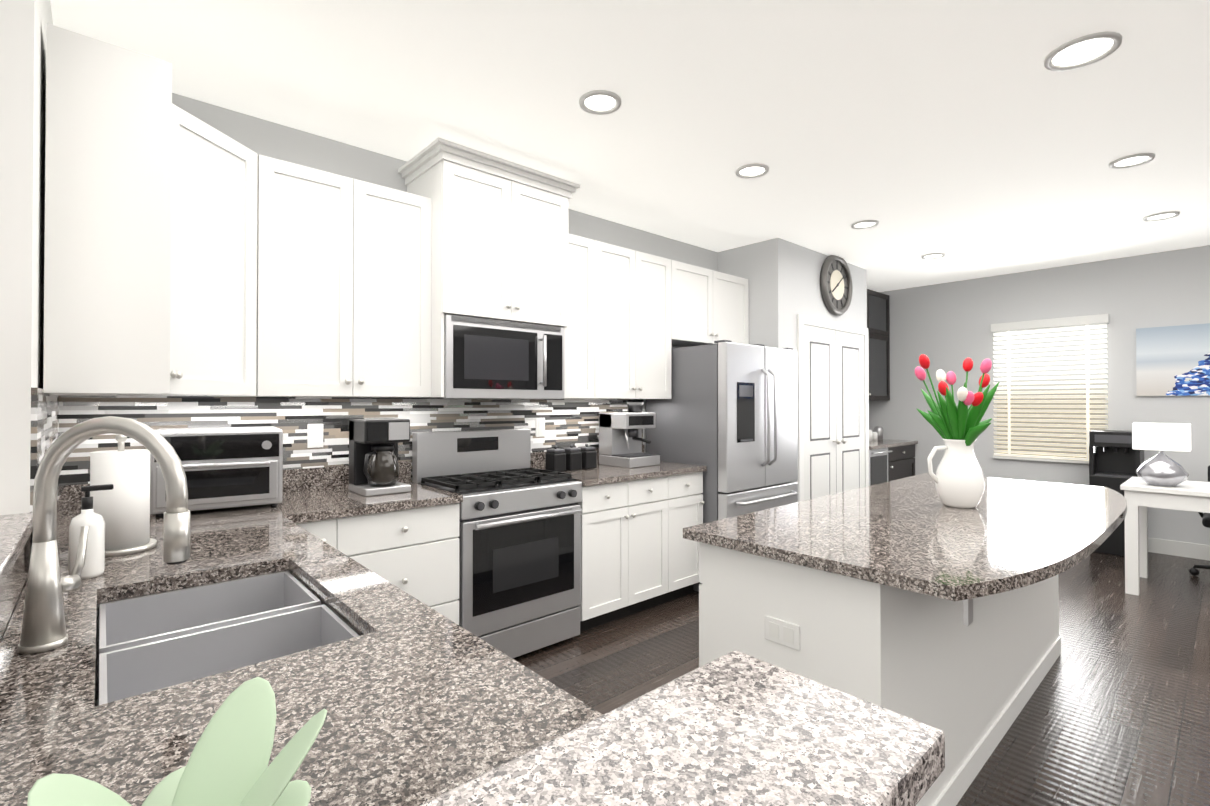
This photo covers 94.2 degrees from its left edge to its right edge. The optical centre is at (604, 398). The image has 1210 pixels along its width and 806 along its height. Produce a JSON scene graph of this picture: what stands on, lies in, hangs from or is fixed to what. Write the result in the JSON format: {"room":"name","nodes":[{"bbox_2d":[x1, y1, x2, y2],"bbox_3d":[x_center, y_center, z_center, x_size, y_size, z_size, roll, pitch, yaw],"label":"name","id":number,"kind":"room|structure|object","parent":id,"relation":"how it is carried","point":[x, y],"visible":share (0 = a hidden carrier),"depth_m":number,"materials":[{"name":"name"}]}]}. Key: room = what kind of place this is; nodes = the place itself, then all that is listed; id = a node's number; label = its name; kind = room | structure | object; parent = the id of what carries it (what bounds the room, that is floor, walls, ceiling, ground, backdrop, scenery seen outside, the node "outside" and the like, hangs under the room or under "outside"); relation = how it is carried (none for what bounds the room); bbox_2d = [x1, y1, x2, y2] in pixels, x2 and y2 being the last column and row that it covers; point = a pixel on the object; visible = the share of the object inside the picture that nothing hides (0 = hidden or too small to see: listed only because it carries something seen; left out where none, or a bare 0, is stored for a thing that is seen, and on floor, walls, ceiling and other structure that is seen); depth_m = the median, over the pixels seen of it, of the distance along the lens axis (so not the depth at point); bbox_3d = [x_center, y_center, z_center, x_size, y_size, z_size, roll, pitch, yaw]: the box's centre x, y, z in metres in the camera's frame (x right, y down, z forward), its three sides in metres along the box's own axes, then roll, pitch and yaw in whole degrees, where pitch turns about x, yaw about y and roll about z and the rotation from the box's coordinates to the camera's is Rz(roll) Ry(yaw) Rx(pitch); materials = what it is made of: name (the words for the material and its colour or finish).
{"room":"kitchen","nodes":[
{"label":"kitchen","id":0,"kind":"room"},
{"bbox_2d":[0,0,52,597],"bbox_3d":[-1.943,0.010,1.749,0.288,2.720,1.010,0,-1,-42],"label":"wall","id":1,"kind":"structure","parent":0,"point":[23,27],"depth_m":1.46,"materials":[{"name":"white paint"}]},
{"bbox_2d":[30,388,65,512],"bbox_3d":[-1.824,0.223,1.840,0.012,0.495,0.990,0,-1,-42],"label":"backsplash","id":2,"kind":"structure","parent":1,"relation":"attached to","point":[48,411],"depth_m":1.64,"materials":[{"name":"tile"}]},
{"bbox_2d":[43,23,194,395],"bbox_3d":[-1.583,-0.552,1.833,0.329,1.076,0.248,0,-1,-42],"label":"upper cabinet","id":3,"kind":"object","parent":1,"relation":"attached to","point":[187,253],"depth_m":1.73,"materials":[{"name":"white wood"}]},
{"bbox_2d":[57,93,717,486],"bbox_3d":[-1.058,0.024,3.319,12.100,2.720,0.150,0,-1,-42],"label":"wall","id":4,"kind":"structure","parent":0,"point":[263,137],"depth_m":2.97,"materials":[{"name":"grey paint"}]},
{"bbox_2d":[191,117,298,396],"bbox_3d":[-1.690,-0.528,2.214,0.678,1.035,0.652,0,-1,-42],"label":"upper cabinet","id":5,"kind":"object","parent":4,"relation":"attached to","point":[245,203],"depth_m":2.33,"materials":[{"name":"white wood"}]},
{"bbox_2d":[299,165,374,396],"bbox_3d":[-1.432,-0.524,2.636,0.511,1.035,0.368,0,-1,-42],"label":"upper cabinet","id":6,"kind":"object","parent":4,"relation":"attached to","point":[337,212],"depth_m":2.62,"materials":[{"name":"white wood"}]},
{"bbox_2d":[66,395,642,484],"bbox_3d":[-0.937,0.236,3.315,3.302,0.495,0.013,0,-1,-42],"label":"backsplash","id":7,"kind":"structure","parent":4,"relation":"attached to","point":[573,422],"depth_m":2.88,"materials":[{"name":"tile"}]},
{"bbox_2d":[307,424,322,447],"bbox_3d":[-1.459,0.190,2.835,0.074,0.120,0.007,0,-1,-42],"label":"electrical outlet","id":8,"kind":"object","parent":7,"relation":"attached to","point":[314,435],"visible":1,"depth_m":2.83,"materials":[{"name":"white plastic"}]},
{"bbox_2d":[536,419,544,436],"bbox_3d":[-0.430,0.198,3.755,0.074,0.120,0.007,0,-1,-42],"label":"electrical outlet","id":9,"kind":"object","parent":7,"relation":"attached to","point":[540,427],"visible":1,"depth_m":3.75,"materials":[{"name":"white plastic"}]},
{"bbox_2d":[375,184,434,397],"bbox_3d":[-1.176,-0.522,2.894,0.449,1.035,0.325,0,-1,-42],"label":"upper cabinet","id":10,"kind":"object","parent":4,"relation":"attached to","point":[404,325],"depth_m":2.83,"materials":[{"name":"white wood"}]},
{"bbox_2d":[403,147,522,326],"bbox_3d":[-0.794,-0.831,3.151,0.458,0.805,0.455,0,-1,-42],"label":"upper cabinet","id":11,"kind":"object","parent":4,"relation":"attached to","point":[477,206],"depth_m":2.96,"materials":[{"name":"white wood"}]},
{"bbox_2d":[410,314,563,399],"bbox_3d":[-0.652,-0.208,3.241,0.758,0.427,0.491,0,-1,-42],"label":"microwave","id":12,"kind":"object","parent":11,"relation":"attached to","point":[490,359],"visible":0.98,"depth_m":3.06,"materials":[{"name":"silver metal"}]},
{"bbox_2d":[523,175,570,330],"bbox_3d":[-0.540,-0.829,3.378,0.459,0.805,0.455,0,-1,-42],"label":"upper cabinet","id":13,"kind":"object","parent":4,"relation":"attached to","point":[546,237],"depth_m":3.26,"materials":[{"name":"white wood"}]},
{"bbox_2d":[564,234,602,398],"bbox_3d":[-0.278,-0.515,3.697,0.396,1.035,0.325,0,-1,-42],"label":"upper cabinet","id":14,"kind":"object","parent":4,"relation":"attached to","point":[583,345],"depth_m":3.63,"materials":[{"name":"white wood"}]},
{"bbox_2d":[603,242,642,398],"bbox_3d":[-0.035,-0.513,3.915,0.492,1.035,0.325,0,-1,-42],"label":"upper cabinet","id":15,"kind":"object","parent":4,"relation":"attached to","point":[622,267],"depth_m":3.85,"materials":[{"name":"white wood"}]},
{"bbox_2d":[643,253,678,398],"bbox_3d":[0.245,-0.511,4.165,0.492,1.035,0.325,0,-1,-42],"label":"upper cabinet","id":16,"kind":"object","parent":4,"relation":"attached to","point":[660,274],"depth_m":4.09,"materials":[{"name":"white wood"}]},
{"bbox_2d":[679,262,718,346],"bbox_3d":[0.592,-0.731,4.478,0.556,0.589,0.325,0,-1,-42],"label":"upper cabinet","id":17,"kind":"object","parent":4,"relation":"attached to","point":[698,286],"depth_m":4.40,"materials":[{"name":"white wood"}]},
{"bbox_2d":[719,272,748,343],"bbox_3d":[0.919,-0.728,4.771,0.555,0.589,0.325,0,-1,-42],"label":"upper cabinet","id":18,"kind":"object","parent":4,"relation":"attached to","point":[733,290],"depth_m":4.70,"materials":[{"name":"white wood"}]},
{"bbox_2d":[867,289,889,400],"bbox_3d":[2.876,-0.611,6.501,1.280,1.275,0.356,0,-1,-42],"label":"upper cabinet","id":19,"kind":"object","parent":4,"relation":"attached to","point":[878,315],"visible":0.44,"depth_m":6.62,"materials":[{"name":"black wood"}]},
{"bbox_2d":[50,0,1209,291],"bbox_3d":[1.766,-1.414,0.176,12.100,0.100,8.800,0,-1,-42],"label":"ceiling","id":20,"kind":"structure","parent":0,"point":[972,138],"depth_m":2.56,"materials":[{"name":"white paint"}]},
{"bbox_2d":[579,90,621,114],"bbox_3d":[-0.022,-1.337,2.548,0.194,0.012,0.194,0,-1,-42],"label":"recessed light","id":21,"kind":"object","parent":20,"relation":"in","point":[600,102],"visible":1,"depth_m":2.54,"materials":[{"name":"white"}]},
{"bbox_2d":[735,163,768,178],"bbox_3d":[0.863,-1.330,3.299,0.194,0.012,0.194,0,-1,-42],"label":"recessed light","id":22,"kind":"object","parent":20,"relation":"in","point":[752,170],"visible":1,"depth_m":3.29,"materials":[{"name":"white"}]},
{"bbox_2d":[851,220,878,228],"bbox_3d":[1.979,-1.322,4.285,0.194,0.012,0.194,0,-1,-42],"label":"recessed light","id":23,"kind":"object","parent":20,"relation":"in","point":[864,224],"visible":0.96,"depth_m":4.29,"materials":[{"name":"white"}]},
{"bbox_2d":[921,253,944,258],"bbox_3d":[3.036,-1.314,5.204,0.194,0.012,0.194,0,-1,-42],"label":"recessed light","id":24,"kind":"object","parent":20,"relation":"in","point":[933,255],"visible":1,"depth_m":5.19,"materials":[{"name":"white"}]},
{"bbox_2d":[1044,31,1121,71],"bbox_3d":[1.849,-1.340,2.182,0.234,0.012,0.234,0,-1,-42],"label":"recessed light","id":25,"kind":"object","parent":20,"relation":"in","point":[1083,51],"visible":0.98,"depth_m":2.17,"materials":[{"name":"white"}]},
{"bbox_2d":[1108,152,1154,168],"bbox_3d":[2.958,-1.332,3.162,0.194,0.012,0.194,0,-1,-42],"label":"recessed light","id":26,"kind":"object","parent":20,"relation":"in","point":[1132,160],"visible":1,"depth_m":3.16,"materials":[{"name":"white"}]},
{"bbox_2d":[1143,211,1179,221],"bbox_3d":[4.051,-1.323,4.100,0.194,0.012,0.194,0,-1,-42],"label":"recessed light","id":27,"kind":"object","parent":20,"relation":"in","point":[1161,216],"visible":1,"depth_m":4.10,"materials":[{"name":"white"}]},
{"bbox_2d":[718,237,866,481],"bbox_3d":[1.847,0.042,5.410,1.680,2.720,0.610,0,-1,-42],"label":"wall","id":28,"kind":"structure","parent":0,"point":[782,276],"depth_m":4.81,"materials":[{"name":"grey paint"}]},
{"bbox_2d":[797,314,868,501],"bbox_3d":[2.182,0.343,5.244,1.370,2.115,0.080,0,-1,-42],"label":"double door","id":29,"kind":"structure","parent":28,"relation":"attached to","point":[833,398],"depth_m":5.21,"materials":[{"name":"white wood"}]},
{"bbox_2d":[820,255,852,315],"bbox_3d":[2.172,-1.059,5.267,0.576,0.576,0.048,0,-1,-42],"label":"clock","id":30,"kind":"object","parent":28,"relation":"attached to","point":[836,287],"visible":1,"depth_m":5.24,"materials":[{"name":"grey metal"}]},
{"bbox_2d":[513,552,1209,805],"bbox_3d":[1.766,1.406,0.151,12.100,0.100,8.800,0,-1,-42],"label":"floor","id":31,"kind":"structure","parent":0,"point":[1115,711],"depth_m":2.74,"materials":[{"name":"brown wood"}]},
{"bbox_2d":[300,461,462,524],"bbox_3d":[-1.160,0.863,2.674,0.738,1.030,0.645,0,-1,-42],"label":"countertop","id":32,"kind":"structure","parent":31,"relation":"on","point":[436,502],"depth_m":2.71,"materials":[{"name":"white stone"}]},
{"bbox_2d":[349,418,410,495],"bbox_3d":[-1.124,0.283,2.799,0.229,0.360,0.254,0,-1,-42],"label":"coffee maker","id":33,"kind":"object","parent":32,"relation":"on","point":[373,458],"visible":1,"depth_m":2.73,"materials":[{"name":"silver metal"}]},
{"bbox_2d":[0,469,944,805],"bbox_3d":[-1.021,0.831,1.268,0.930,1.070,2.925,0,-1,-42],"label":"countertop","id":34,"kind":"structure","parent":31,"relation":"on","point":[314,591],"depth_m":0.82,"materials":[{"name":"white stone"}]},
{"bbox_2d":[68,484,113,579],"bbox_3d":[-1.309,0.337,1.434,0.084,0.228,0.068,0,-1,-42],"label":"soap dispenser","id":35,"kind":"object","parent":34,"relation":"on","point":[94,565],"visible":0.9,"depth_m":1.42,"materials":[{"name":"white plastic"}]},
{"bbox_2d":[18,416,189,653],"bbox_3d":[-0.905,0.240,1.020,0.228,0.415,0.255,0,-1,-42],"label":"faucet","id":36,"kind":"object","parent":34,"relation":"on","point":[43,627],"visible":1,"depth_m":1.00,"materials":[{"name":"silver metal"}]},
{"bbox_2d":[90,434,156,556],"bbox_3d":[-1.450,0.279,1.685,0.170,0.349,0.170,0,-1,-42],"label":"paper towel holder","id":37,"kind":"object","parent":34,"relation":"on","point":[122,507],"visible":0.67,"depth_m":1.64,"materials":[{"name":"white paper"}]},
{"bbox_2d":[27,677,326,805],"bbox_3d":[-0.331,0.354,0.435,0.199,0.177,0.248,0,-1,-42],"label":"plant","id":38,"kind":"object","parent":34,"relation":"on","point":[227,763],"visible":1,"depth_m":0.49,"materials":[{"name":"green plant"}]},
{"bbox_2d":[150,426,282,517],"bbox_3d":[-1.622,0.294,2.367,0.440,0.330,0.394,0,-1,-35],"label":"toaster oven","id":39,"kind":"object","parent":34,"relation":"on","point":[227,467],"visible":0.83,"depth_m":2.25,"materials":[{"name":"silver metal"}]},
{"bbox_2d":[412,428,581,657],"bbox_3d":[-0.586,0.787,3.159,0.752,1.190,0.648,0,-1,-42],"label":"range","id":40,"kind":"object","parent":31,"relation":"on","point":[519,537],"visible":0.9,"depth_m":3.01,"materials":[{"name":"silver metal"}]},
{"bbox_2d":[530,445,706,631],"bbox_3d":[0.090,0.873,3.802,1.103,1.030,0.631,0,-1,-42],"label":"base cabinet","id":41,"kind":"object","parent":31,"relation":"on","point":[639,552],"depth_m":3.55,"materials":[{"name":"white wood"}]},
{"bbox_2d":[545,445,568,471],"bbox_3d":[-0.316,0.387,3.611,0.100,0.167,0.100,0,-1,-42],"label":"canister","id":42,"kind":"object","parent":41,"relation":"on","point":[556,459],"depth_m":3.58,"materials":[{"name":"black plastic"}]},
{"bbox_2d":[569,444,583,470],"bbox_3d":[-0.219,0.388,3.698,0.100,0.167,0.100,0,-1,-42],"label":"canister","id":43,"kind":"object","parent":41,"relation":"on","point":[571,458],"depth_m":3.67,"materials":[{"name":"black plastic"}]},
{"bbox_2d":[584,444,596,468],"bbox_3d":[-0.123,0.388,3.784,0.100,0.167,0.100,0,-1,-42],"label":"canister","id":44,"kind":"object","parent":41,"relation":"on","point":[590,455],"depth_m":3.74,"materials":[{"name":"black plastic"}]},
{"bbox_2d":[599,400,659,467],"bbox_3d":[0.196,0.244,4.003,0.325,0.460,0.362,0,-1,-42],"label":"espresso machine","id":45,"kind":"object","parent":41,"relation":"on","point":[621,439],"visible":1,"depth_m":3.95,"materials":[{"name":"silver metal"}]},
{"bbox_2d":[646,340,797,591],"bbox_3d":[0.948,0.498,4.405,0.937,1.790,0.842,0,-1,-42],"label":"refrigerator","id":46,"kind":"object","parent":31,"relation":"on","point":[727,414],"visible":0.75,"depth_m":4.06,"materials":[{"name":"grey metal"}]},
{"bbox_2d":[869,447,892,485],"bbox_3d":[2.699,0.969,6.152,0.569,0.880,0.608,0,-1,-42],"label":"wine cooler","id":47,"kind":"object","parent":31,"relation":"on","point":[890,460],"depth_m":5.93,"materials":[{"name":"silver metal"}]},
{"bbox_2d":[869,439,916,450],"bbox_3d":[2.973,0.513,6.383,1.280,0.035,0.625,0,-1,-42],"label":"countertop","id":48,"kind":"structure","parent":47,"relation":"on","point":[873,445],"depth_m":6.25,"materials":[{"name":"grey stone"}]},
{"bbox_2d":[869,430,874,440],"bbox_3d":[3.053,0.431,6.520,0.088,0.130,0.088,0,-1,36],"label":"jar","id":49,"kind":"object","parent":48,"relation":"on","point":[871,434],"depth_m":6.48,"materials":[{"name":"white ceramic"}]},
{"bbox_2d":[874,431,878,440],"bbox_3d":[3.164,0.447,6.619,0.079,0.100,0.079,0,-1,36],"label":"jar","id":50,"kind":"object","parent":48,"relation":"on","point":[876,434],"depth_m":6.59,"materials":[{"name":"silver metal"}]},
{"bbox_2d":[874,426,882,439],"bbox_3d":[3.262,0.418,6.707,0.098,0.160,0.098,0,-1,36],"label":"jar","id":51,"kind":"object","parent":48,"relation":"on","point":[877,428],"depth_m":6.66,"materials":[{"name":"silver metal"}]},
{"bbox_2d":[697,537,1107,805],"bbox_3d":[1.458,0.937,2.443,2.316,0.880,0.820,0,-1,-42],"label":"kitchen island","id":52,"kind":"object","parent":31,"relation":"on","point":[914,598],"depth_m":1.81,"materials":[{"name":"white"}]},
{"bbox_2d":[683,473,1126,620],"bbox_3d":[1.499,0.478,2.407,2.400,0.036,0.995,0,-1,-42],"label":"island countertop","id":53,"kind":"structure","parent":52,"relation":"on","point":[1007,553],"depth_m":1.93,"materials":[{"name":"grey stone"}]},
{"bbox_2d":[915,354,999,507],"bbox_3d":[1.502,0.137,2.419,0.319,0.646,0.318,0,-1,-42],"label":"vase","id":54,"kind":"object","parent":53,"relation":"on","point":[958,477],"visible":1,"depth_m":2.36,"materials":[{"name":"white ceramic"}]},
{"bbox_2d":[893,443,916,479],"bbox_3d":[3.152,0.972,6.558,0.774,0.880,0.608,0,-1,-42],"label":"base cabinet","id":55,"kind":"object","parent":31,"relation":"on","point":[903,460],"depth_m":6.38,"materials":[{"name":"black wood"}]},
{"bbox_2d":[1089,430,1143,556],"bbox_3d":[4.660,0.850,5.123,0.343,1.100,0.340,0,-1,-42],"label":"water cooler","id":56,"kind":"object","parent":31,"relation":"on","point":[1116,460],"visible":0.56,"depth_m":5.06,"materials":[{"name":"black plastic"}]},
{"bbox_2d":[1120,477,1209,595],"bbox_3d":[4.490,1.002,3.634,0.700,0.770,1.650,0,-1,-42],"label":"desk","id":57,"kind":"object","parent":31,"relation":"on","point":[1141,496],"visible":0.96,"depth_m":3.97,"materials":[{"name":"white wood"}]},
{"bbox_2d":[1132,423,1190,486],"bbox_3d":[3.954,0.399,3.998,0.270,0.440,0.290,0,-1,-42],"label":"desk lamp","id":58,"kind":"object","parent":57,"relation":"on","point":[1160,468],"visible":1,"depth_m":3.94,"materials":[{"name":"silver glass"}]},
{"bbox_2d":[1189,466,1209,575],"bbox_3d":[4.821,0.967,4.215,0.633,0.850,0.625,0,-1,-42],"label":"office chair","id":59,"kind":"object","parent":31,"relation":"on","point":[1193,571],"visible":0.62,"depth_m":4.39,"materials":[{"name":"black plastic"}]},
{"bbox_2d":[869,245,1209,544],"bbox_3d":[6.149,0.029,3.926,0.150,2.720,8.560,0,-1,-42],"label":"wall","id":60,"kind":"structure","parent":0,"point":[945,328],"depth_m":5.62,"materials":[{"name":"grey paint"}]},
{"bbox_2d":[991,314,1109,463],"bbox_3d":[4.446,-0.078,5.657,0.080,1.425,0.940,0,-1,-42],"label":"window blind","id":61,"kind":"object","parent":60,"relation":"attached to","point":[1050,397],"visible":0.85,"depth_m":5.64,"materials":[{"name":"beige"}]},
{"bbox_2d":[1136,323,1209,395],"bbox_3d":[5.316,-0.334,4.720,0.033,0.620,1.250,0,-1,-42],"label":"picture","id":62,"kind":"object","parent":60,"relation":"attached to","point":[1172,360],"visible":1,"depth_m":5.00,"materials":[{"name":"fabric"}]},
{"bbox_2d":[1148,537,1209,560],"bbox_3d":[6.241,1.322,3.688,0.015,0.130,7.700,0,-1,-42],"label":"baseboard","id":63,"kind":"structure","parent":60,"relation":"attached to","point":[1181,549],"depth_m":4.97,"materials":[{"name":"white wood"}]}
]}

